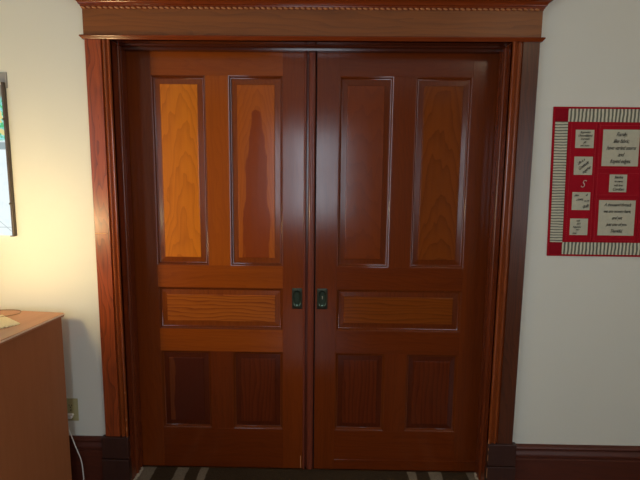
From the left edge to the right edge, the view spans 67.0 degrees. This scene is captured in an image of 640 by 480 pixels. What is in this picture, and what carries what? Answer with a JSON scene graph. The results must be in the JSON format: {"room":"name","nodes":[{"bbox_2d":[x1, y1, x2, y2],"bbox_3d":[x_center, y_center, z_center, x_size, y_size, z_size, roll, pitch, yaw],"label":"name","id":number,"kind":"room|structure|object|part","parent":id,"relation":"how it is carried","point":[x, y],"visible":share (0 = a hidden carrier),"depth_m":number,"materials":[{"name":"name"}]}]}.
{"room":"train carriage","nodes":[
{"label":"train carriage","id":0,"kind":"room"},
{"bbox_2d":[143,465,473,472],"bbox_3d":[0.004,1.615,-0.063,4.750,0.050,5.632,1,8,1],"label":"floor","id":1,"kind":"structure","parent":0,"point":[313,468],"depth_m":2.58,"materials":[{"name":"brown wood"}]},
{"bbox_2d":[0,310,71,479],"bbox_3d":[-1.502,0.848,1.843,0.524,0.915,0.982,2,8,7],"label":"dresser","id":2,"kind":"object","parent":1,"relation":"on","point":[34,430],"visible":0.99,"depth_m":2.08,"materials":[{"name":"laminate"}]},
{"bbox_2d":[0,315,19,328],"bbox_3d":[-1.417,0.356,2.034,0.215,0.006,0.215,7,10,37],"label":"lace doily","id":3,"kind":"object","parent":2,"relation":"on","point":[5,322],"visible":1,"depth_m":2.06,"materials":[{"name":"beige fabric"}]},
{"bbox_2d":[0,309,20,316],"bbox_3d":[-1.474,0.336,2.159,0.111,0.011,0.236,8,11,44],"label":"cord","id":4,"kind":"object","parent":2,"relation":"on","point":[2,309],"visible":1,"depth_m":2.22,"materials":[{"name":"brown plastic"}]},
{"bbox_2d":[68,413,83,479],"bbox_3d":[-1.204,1.042,2.390,0.084,0.383,0.035,2,8,8],"label":"charging cable","id":5,"kind":"object","parent":1,"relation":"on","point":[70,415],"visible":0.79,"depth_m":2.37,"materials":[{"name":"white plastic"}]},
{"bbox_2d":[133,466,477,479],"bbox_3d":[-0.075,1.312,1.858,1.778,0.018,1.418,1,8,1],"label":"rug","id":6,"kind":"object","parent":1,"relation":"on","point":[146,473],"visible":1,"depth_m":2.51,"materials":[{"name":"black fabric"}]},
{"bbox_2d":[0,0,639,445],"bbox_3d":[0.061,-0.151,2.368,4.750,2.780,0.270,1,8,1],"label":"wall","id":7,"kind":"structure","parent":0,"point":[578,372],"depth_m":2.26,"materials":[{"name":"paint"}]},
{"bbox_2d":[0,72,16,236],"bbox_3d":[-1.643,-0.387,2.212,0.465,0.741,0.030,1,8,1],"label":"picture frame","id":8,"kind":"object","parent":7,"relation":"attached to","point":[8,226],"visible":1,"depth_m":2.22,"materials":[{"name":"grey"}]},
{"bbox_2d":[0,85,11,235],"bbox_3d":[-1.644,-0.365,2.218,0.431,0.688,0.009,1,8,1],"label":"picture","id":9,"kind":"object","parent":8,"relation":"attached to","point":[5,149],"depth_m":2.22,"materials":[{"name":"white paper"}]},
{"bbox_2d":[67,398,78,420],"bbox_3d":[-1.228,0.837,2.386,0.071,0.116,0.008,1,8,1],"label":"power outlet","id":10,"kind":"object","parent":7,"relation":"attached to","point":[72,403],"visible":0.8,"depth_m":2.38,"materials":[{"name":"beige plastic"}]},
{"bbox_2d":[67,403,73,408],"bbox_3d":[-1.228,0.816,2.382,0.031,0.028,0.003,1,8,1],"label":"receptacle","id":11,"kind":"object","parent":10,"relation":"attached to","point":[69,405],"depth_m":2.38,"materials":[{"name":"beige plastic"}]},
{"bbox_2d":[69,435,102,479],"bbox_3d":[-1.654,1.097,2.423,1.150,0.258,0.019,1,8,1],"label":"baseboard","id":12,"kind":"structure","parent":7,"relation":"attached to","point":[89,448],"depth_m":2.41,"materials":[{"name":"brown wood"}]},
{"bbox_2d":[84,39,131,479],"bbox_3d":[-1.001,0.175,2.277,0.134,2.137,0.034,1,8,1],"label":"trim","id":13,"kind":"structure","parent":7,"relation":"attached to","point":[116,450],"depth_m":2.26,"materials":[{"name":"brown wood"}]},
{"bbox_3d":[-0.956,0.043,2.262,0.042,1.869,0.026,1,8,1],"label":"casing moulding","id":14,"kind":"part","parent":13,"relation":"part of","materials":[{"name":"brown wood"}]},
{"bbox_2d":[110,40,142,479],"bbox_3d":[-0.947,0.165,2.354,0.036,2.137,0.156,1,8,1],"label":"trim","id":15,"kind":"structure","parent":7,"relation":"attached to","point":[123,176],"depth_m":2.34,"materials":[{"name":"brown wood"}]},
{"bbox_2d":[125,51,316,468],"bbox_3d":[-0.510,0.121,2.444,0.972,2.192,0.049,1,8,1],"label":"door","id":16,"kind":"structure","parent":7,"relation":"in","point":[223,145],"depth_m":2.42,"materials":[{"name":"brown wood"}]},
{"bbox_3d":[-0.683,-0.331,2.375,0.260,0.920,0.014,1,8,1],"label":"panel moulding","id":17,"kind":"part","parent":16,"relation":"part of","materials":[{"name":"brown wood"}]},
{"bbox_3d":[-0.683,-0.333,2.386,0.236,0.896,0.016,1,8,1],"label":"raised panel","id":18,"kind":"part","parent":16,"relation":"part of","materials":[{"name":"brown wood"}]},
{"bbox_3d":[-0.695,0.780,2.530,0.260,0.424,0.014,1,8,1],"label":"panel moulding","id":19,"kind":"part","parent":16,"relation":"part of","materials":[{"name":"brown wood"}]},
{"bbox_3d":[-0.695,0.779,2.541,0.236,0.400,0.016,1,8,1],"label":"raised panel","id":20,"kind":"part","parent":16,"relation":"part of","materials":[{"name":"brown wood"}]},
{"bbox_3d":[-0.491,-0.875,2.308,0.632,0.180,0.036,1,8,1],"label":"rail","id":21,"kind":"part","parent":16,"relation":"part of","materials":[{"name":"brown wood"}]},
{"bbox_3d":[-0.502,0.182,2.455,0.632,0.114,0.036,1,8,1],"label":"rail","id":22,"kind":"part","parent":16,"relation":"part of","materials":[{"name":"brown wood"}]},
{"bbox_3d":[-0.504,0.348,2.467,0.632,0.218,0.014,1,8,1],"label":"panel moulding","id":23,"kind":"part","parent":16,"relation":"part of","materials":[{"name":"brown wood"}]},
{"bbox_3d":[-0.504,0.346,2.478,0.608,0.194,0.016,1,8,1],"label":"raised panel","id":24,"kind":"part","parent":16,"relation":"part of","materials":[{"name":"brown wood"}]},
{"bbox_3d":[-0.506,0.512,2.501,0.632,0.118,0.036,1,8,1],"label":"rail","id":25,"kind":"part","parent":16,"relation":"part of","materials":[{"name":"brown wood"}]},
{"bbox_3d":[-0.512,1.099,2.582,0.632,0.218,0.036,1,8,1],"label":"rail","id":26,"kind":"part","parent":16,"relation":"part of","materials":[{"name":"brown wood"}]},
{"bbox_3d":[-0.312,-0.327,2.370,0.261,0.920,0.014,1,8,1],"label":"panel moulding","id":27,"kind":"part","parent":16,"relation":"part of","materials":[{"name":"brown wood"}]},
{"bbox_3d":[-0.312,-0.328,2.381,0.237,0.896,0.016,1,8,1],"label":"raised panel","id":28,"kind":"part","parent":16,"relation":"part of","materials":[{"name":"brown wood"}]},
{"bbox_3d":[-0.324,0.785,2.524,0.261,0.424,0.014,1,8,1],"label":"panel moulding","id":29,"kind":"part","parent":16,"relation":"part of","materials":[{"name":"brown wood"}]},
{"bbox_3d":[-0.323,0.783,2.535,0.237,0.400,0.016,1,8,1],"label":"raised panel","id":30,"kind":"part","parent":16,"relation":"part of","materials":[{"name":"brown wood"}]},
{"bbox_3d":[-0.116,0.296,2.445,0.051,0.107,0.003,1,8,1],"label":"pull plate","id":31,"kind":"part","parent":16,"relation":"part of","materials":[{"name":"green metal"}]},
{"bbox_2d":[293,291,300,306],"bbox_3d":[-0.116,0.296,2.444,0.041,0.083,0.003,1,8,1],"label":"door handle","id":32,"kind":"object","parent":16,"relation":"on","point":[296,294],"depth_m":2.45,"materials":[{"name":"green metal"}]},
{"bbox_2d":[113,40,511,53],"bbox_3d":[-0.042,-0.881,2.194,1.762,0.023,0.155,1,8,1],"label":"trim","id":33,"kind":"structure","parent":7,"relation":"attached to","point":[130,45],"depth_m":2.20,"materials":[{"name":"brown wood"}]},
{"bbox_2d":[76,0,552,42],"bbox_3d":[-0.040,-0.991,2.070,2.149,0.251,0.092,1,8,1],"label":"trim","id":34,"kind":"structure","parent":7,"relation":"attached to","point":[401,21],"depth_m":2.10,"materials":[{"name":"brown wood"}]},
{"bbox_3d":[-0.041,-0.881,2.116,2.029,0.020,0.032,1,8,1],"label":"fillet moulding","id":35,"kind":"part","parent":34,"relation":"part of","materials":[{"name":"brown wood"}]},
{"bbox_3d":[-0.039,-1.055,2.061,2.149,0.122,0.092,1,8,1],"label":"crown moulding","id":36,"kind":"part","parent":34,"relation":"part of","materials":[{"name":"brown wood"}]},
{"bbox_2d":[314,53,498,471],"bbox_3d":[0.436,0.133,2.430,0.916,2.192,0.041,1,8,1],"label":"door","id":37,"kind":"structure","parent":7,"relation":"in","point":[405,141],"depth_m":2.41,"materials":[{"name":"brown wood"}]},
{"bbox_2d":[318,291,325,306],"bbox_3d":[0.011,0.297,2.442,0.043,0.083,0.003,1,8,1],"label":"door handle","id":38,"kind":"object","parent":37,"relation":"on","point":[321,294],"depth_m":2.44,"materials":[{"name":"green metal"}]},
{"bbox_3d":[0.011,0.297,2.443,0.053,0.107,0.003,1,8,1],"label":"pull plate","id":39,"kind":"part","parent":37,"relation":"part of","materials":[{"name":"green metal"}]},
{"bbox_3d":[0.206,0.790,2.528,0.233,0.400,0.016,1,8,1],"label":"raised panel","id":40,"kind":"part","parent":37,"relation":"part of","materials":[{"name":"brown wood"}]},
{"bbox_3d":[0.205,0.791,2.517,0.257,0.424,0.014,1,8,1],"label":"panel moulding","id":41,"kind":"part","parent":37,"relation":"part of","materials":[{"name":"brown wood"}]},
{"bbox_3d":[0.217,-0.322,2.373,0.233,0.896,0.016,1,8,1],"label":"raised panel","id":42,"kind":"part","parent":37,"relation":"part of","materials":[{"name":"brown wood"}]},
{"bbox_3d":[0.217,-0.320,2.362,0.257,0.920,0.014,1,8,1],"label":"panel moulding","id":43,"kind":"part","parent":37,"relation":"part of","materials":[{"name":"brown wood"}]},
{"bbox_3d":[0.389,1.110,2.569,0.630,0.218,0.036,1,8,1],"label":"rail","id":44,"kind":"part","parent":37,"relation":"part of","materials":[{"name":"brown wood"}]},
{"bbox_3d":[0.395,0.524,2.488,0.630,0.118,0.036,1,8,1],"label":"rail","id":45,"kind":"part","parent":37,"relation":"part of","materials":[{"name":"brown wood"}]},
{"bbox_3d":[0.397,0.357,2.465,0.606,0.194,0.016,1,8,1],"label":"raised panel","id":46,"kind":"part","parent":37,"relation":"part of","materials":[{"name":"brown wood"}]},
{"bbox_3d":[0.396,0.359,2.454,0.630,0.218,0.014,1,8,1],"label":"panel moulding","id":47,"kind":"part","parent":37,"relation":"part of","materials":[{"name":"brown wood"}]},
{"bbox_3d":[0.398,0.193,2.442,0.630,0.114,0.036,1,8,1],"label":"rail","id":48,"kind":"part","parent":37,"relation":"part of","materials":[{"name":"brown wood"}]},
{"bbox_3d":[0.409,-0.864,2.295,0.630,0.180,0.036,1,8,1],"label":"rail","id":49,"kind":"part","parent":37,"relation":"part of","materials":[{"name":"brown wood"}]},
{"bbox_3d":[0.574,0.794,2.522,0.242,0.400,0.016,1,8,1],"label":"raised panel","id":50,"kind":"part","parent":37,"relation":"part of","materials":[{"name":"brown wood"}]},
{"bbox_3d":[0.574,0.796,2.511,0.266,0.424,0.014,1,8,1],"label":"panel moulding","id":51,"kind":"part","parent":37,"relation":"part of","materials":[{"name":"brown wood"}]},
{"bbox_3d":[0.586,-0.317,2.368,0.242,0.896,0.016,1,8,1],"label":"raised panel","id":52,"kind":"part","parent":37,"relation":"part of","materials":[{"name":"brown wood"}]},
{"bbox_3d":[0.585,-0.315,2.357,0.266,0.920,0.014,1,8,1],"label":"panel moulding","id":53,"kind":"part","parent":37,"relation":"part of","materials":[{"name":"brown wood"}]},
{"bbox_2d":[475,42,512,479],"bbox_3d":[0.841,0.188,2.328,0.036,2.137,0.156,1,8,1],"label":"trim","id":54,"kind":"structure","parent":7,"relation":"attached to","point":[504,70],"depth_m":2.31,"materials":[{"name":"brown wood"}]},
{"bbox_2d":[484,42,539,479],"bbox_3d":[0.894,0.199,2.249,0.140,2.137,0.034,1,8,1],"label":"trim","id":55,"kind":"structure","parent":7,"relation":"attached to","point":[500,448],"depth_m":2.23,"materials":[{"name":"brown wood"}]},
{"bbox_3d":[0.853,0.065,2.236,0.048,1.869,0.026,1,8,1],"label":"casing moulding","id":56,"kind":"part","parent":55,"relation":"part of","materials":[{"name":"brown wood"}]},
{"bbox_2d":[515,444,639,479],"bbox_3d":[1.638,1.138,2.375,1.366,0.258,0.019,1,8,1],"label":"baseboard","id":57,"kind":"structure","parent":7,"relation":"attached to","point":[533,461],"depth_m":2.37,"materials":[{"name":"brown wood"}]},
{"bbox_2d":[547,107,639,256],"bbox_3d":[1.365,-0.256,2.189,0.660,0.672,0.013,1,8,1],"label":"quilt","id":58,"kind":"object","parent":7,"relation":"attached to","point":[594,193],"visible":1,"depth_m":2.19,"materials":[{"name":"red fabric"}]},
{"bbox_3d":[1.177,-0.258,2.190,0.144,0.538,0.005,1,8,1],"label":"panel","id":59,"kind":"part","parent":58,"relation":"part of","materials":[{"name":"red fabric"}]},
{"bbox_3d":[1.348,-0.091,2.211,0.204,0.206,0.005,1,8,1],"label":"panel","id":60,"kind":"part","parent":58,"relation":"part of","materials":[{"name":"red fabric"}]},
{"bbox_3d":[1.345,-0.252,2.188,0.201,0.110,0.005,1,8,1],"label":"panel","id":61,"kind":"part","parent":58,"relation":"part of","materials":[{"name":"red fabric"}]},
{"bbox_3d":[1.341,-0.416,2.166,0.204,0.214,0.005,1,8,1],"label":"panel","id":62,"kind":"part","parent":58,"relation":"part of","materials":[{"name":"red fabric"}]},
{"bbox_3d":[1.532,-0.253,2.185,0.186,0.538,0.005,1,8,1],"label":"panel","id":63,"kind":"part","parent":58,"relation":"part of","materials":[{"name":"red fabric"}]}
]}

